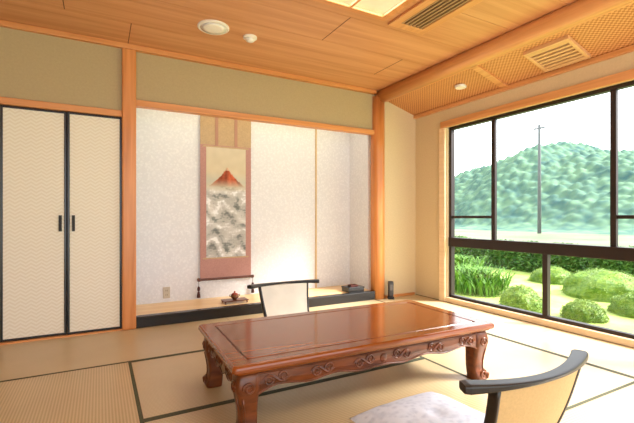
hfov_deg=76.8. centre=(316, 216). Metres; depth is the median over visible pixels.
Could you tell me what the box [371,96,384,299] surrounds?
post
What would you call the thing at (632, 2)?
trim
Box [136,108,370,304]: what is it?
wall
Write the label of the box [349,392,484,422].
floor cushion
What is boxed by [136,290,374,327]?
trim
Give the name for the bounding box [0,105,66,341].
door
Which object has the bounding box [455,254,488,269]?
leafy plant
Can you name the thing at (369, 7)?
diffuser
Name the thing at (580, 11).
beam
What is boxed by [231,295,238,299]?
bowl
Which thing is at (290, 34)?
ceiling
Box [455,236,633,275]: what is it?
hedge
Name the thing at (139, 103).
trim
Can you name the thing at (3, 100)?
trim
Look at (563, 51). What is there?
ceiling vent
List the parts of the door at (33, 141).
handle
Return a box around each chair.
[247,279,318,316]
[459,349,588,422]
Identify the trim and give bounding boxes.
[0,20,376,94]
[0,97,121,116]
[0,328,121,344]
[63,0,400,73]
[136,100,374,135]
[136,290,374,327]
[315,129,316,287]
[387,2,633,101]
[413,45,633,118]
[440,69,633,128]
[446,297,633,347]
[471,65,507,87]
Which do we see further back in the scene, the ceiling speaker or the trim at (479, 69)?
the trim at (479, 69)
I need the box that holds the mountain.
[455,141,633,234]
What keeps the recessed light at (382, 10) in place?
in the ceiling at (290, 34)
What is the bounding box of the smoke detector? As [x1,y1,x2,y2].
[243,34,256,42]
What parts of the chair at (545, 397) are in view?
rail, panel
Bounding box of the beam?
[375,0,633,101]
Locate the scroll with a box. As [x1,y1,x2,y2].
[197,115,253,297]
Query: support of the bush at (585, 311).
on the lawn
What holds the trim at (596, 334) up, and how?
attached to the wall at (427, 127)
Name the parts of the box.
box lid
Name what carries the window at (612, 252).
in the wall at (427, 127)
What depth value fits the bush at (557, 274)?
8.13 m
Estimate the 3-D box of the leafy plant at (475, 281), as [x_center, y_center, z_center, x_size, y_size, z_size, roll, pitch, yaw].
[2.850,1.116,7.204,1.346,0.468,1.633,0,0,-29]
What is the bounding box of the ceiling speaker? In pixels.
[197,19,228,34]
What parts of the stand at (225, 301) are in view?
incense burner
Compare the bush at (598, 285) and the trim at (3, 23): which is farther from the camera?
the bush at (598, 285)
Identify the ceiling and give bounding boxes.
[0,0,577,90]
[388,3,633,114]
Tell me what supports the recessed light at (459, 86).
in the ceiling at (612, 31)
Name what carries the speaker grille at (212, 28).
attached to the ceiling speaker
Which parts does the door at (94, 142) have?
handle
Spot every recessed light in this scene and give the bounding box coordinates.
[312,0,413,20]
[455,84,466,89]
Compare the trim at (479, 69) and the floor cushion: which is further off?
the trim at (479, 69)
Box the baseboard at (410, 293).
[385,292,414,297]
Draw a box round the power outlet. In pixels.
[163,287,169,298]
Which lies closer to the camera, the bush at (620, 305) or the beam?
the beam
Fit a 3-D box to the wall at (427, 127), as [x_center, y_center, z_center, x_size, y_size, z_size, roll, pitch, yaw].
[2.818,-0.030,2.480,0.120,2.660,6.470,0,0,-29]
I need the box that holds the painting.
[206,147,245,257]
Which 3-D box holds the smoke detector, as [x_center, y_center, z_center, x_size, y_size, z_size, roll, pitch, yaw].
[-0.572,-1.518,3.422,0.116,0.043,0.116,0,0,-29]
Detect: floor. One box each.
[0,294,633,422]
[136,285,368,315]
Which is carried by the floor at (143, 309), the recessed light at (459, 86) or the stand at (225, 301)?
the stand at (225, 301)
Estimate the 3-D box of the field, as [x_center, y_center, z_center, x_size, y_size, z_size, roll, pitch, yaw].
[13.583,1.550,24.443,26.800,0.200,150.000,0,0,-29]
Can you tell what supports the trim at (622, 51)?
attached to the wall at (427, 127)
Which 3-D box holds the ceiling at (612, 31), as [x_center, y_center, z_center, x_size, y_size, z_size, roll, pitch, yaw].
[2.567,-1.393,2.282,0.510,0.175,6.360,0,0,-29]
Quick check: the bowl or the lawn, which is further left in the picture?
the bowl
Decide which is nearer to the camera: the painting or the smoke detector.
the smoke detector
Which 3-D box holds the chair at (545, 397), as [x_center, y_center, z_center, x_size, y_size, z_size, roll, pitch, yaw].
[0.655,0.766,1.645,0.692,0.468,0.654,0,0,-29]
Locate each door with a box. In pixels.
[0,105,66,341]
[67,112,121,334]
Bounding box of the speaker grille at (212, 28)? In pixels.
[200,22,226,34]
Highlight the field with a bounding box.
[455,229,633,246]
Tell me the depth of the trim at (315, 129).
5.08 m
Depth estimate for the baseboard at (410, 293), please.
5.07 m
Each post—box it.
[122,48,135,329]
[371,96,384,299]
[439,128,445,301]
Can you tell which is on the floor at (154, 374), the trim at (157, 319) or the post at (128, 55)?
the post at (128, 55)
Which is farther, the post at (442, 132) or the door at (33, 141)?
the post at (442, 132)
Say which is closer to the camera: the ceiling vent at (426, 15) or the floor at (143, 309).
the ceiling vent at (426, 15)
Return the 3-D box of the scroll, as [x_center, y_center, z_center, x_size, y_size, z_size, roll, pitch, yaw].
[-1.018,-0.266,4.506,0.656,2.293,0.040,0,0,-29]
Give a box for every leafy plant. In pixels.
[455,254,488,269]
[455,263,520,297]
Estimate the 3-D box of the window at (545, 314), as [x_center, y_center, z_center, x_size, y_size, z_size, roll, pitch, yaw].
[2.140,0.645,3.728,0.060,0.600,2.320,0,0,-29]
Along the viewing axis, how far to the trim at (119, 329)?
3.31 m
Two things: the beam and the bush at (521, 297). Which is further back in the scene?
the bush at (521, 297)
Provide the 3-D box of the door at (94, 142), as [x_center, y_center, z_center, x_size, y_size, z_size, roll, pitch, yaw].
[-1.914,0.051,3.455,0.412,1.869,0.037,0,0,-29]
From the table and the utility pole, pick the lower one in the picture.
the table
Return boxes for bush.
[499,284,541,312]
[528,266,571,284]
[559,298,609,323]
[560,267,633,302]
[607,291,633,317]
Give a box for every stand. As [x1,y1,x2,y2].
[221,291,248,304]
[387,281,393,298]
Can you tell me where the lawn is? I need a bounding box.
[455,266,633,332]
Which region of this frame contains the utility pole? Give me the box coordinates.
[534,124,544,233]
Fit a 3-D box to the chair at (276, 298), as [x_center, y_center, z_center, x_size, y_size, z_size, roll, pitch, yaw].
[-0.154,0.773,3.156,0.657,0.454,0.654,0,0,-29]
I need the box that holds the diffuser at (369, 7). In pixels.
[336,0,402,14]
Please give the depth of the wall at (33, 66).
3.98 m
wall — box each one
[0,27,415,294]
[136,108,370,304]
[416,52,633,299]
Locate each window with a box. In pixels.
[448,80,633,261]
[449,246,633,338]
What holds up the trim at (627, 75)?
attached to the wall at (427, 127)
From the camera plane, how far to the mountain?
155.00 m
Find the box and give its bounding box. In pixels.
[341,285,364,292]
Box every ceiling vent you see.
[388,0,482,34]
[523,35,590,71]
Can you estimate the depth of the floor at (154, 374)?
2.48 m
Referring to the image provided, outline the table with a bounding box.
[198,300,493,422]
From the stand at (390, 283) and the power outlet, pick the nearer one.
the power outlet
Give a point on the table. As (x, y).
(256, 355)
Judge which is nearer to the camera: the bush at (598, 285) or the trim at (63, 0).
the trim at (63, 0)
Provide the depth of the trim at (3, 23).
3.75 m
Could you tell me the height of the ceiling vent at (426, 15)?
0.020 m
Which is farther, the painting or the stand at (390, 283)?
the stand at (390, 283)
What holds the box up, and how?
on the floor at (143, 309)

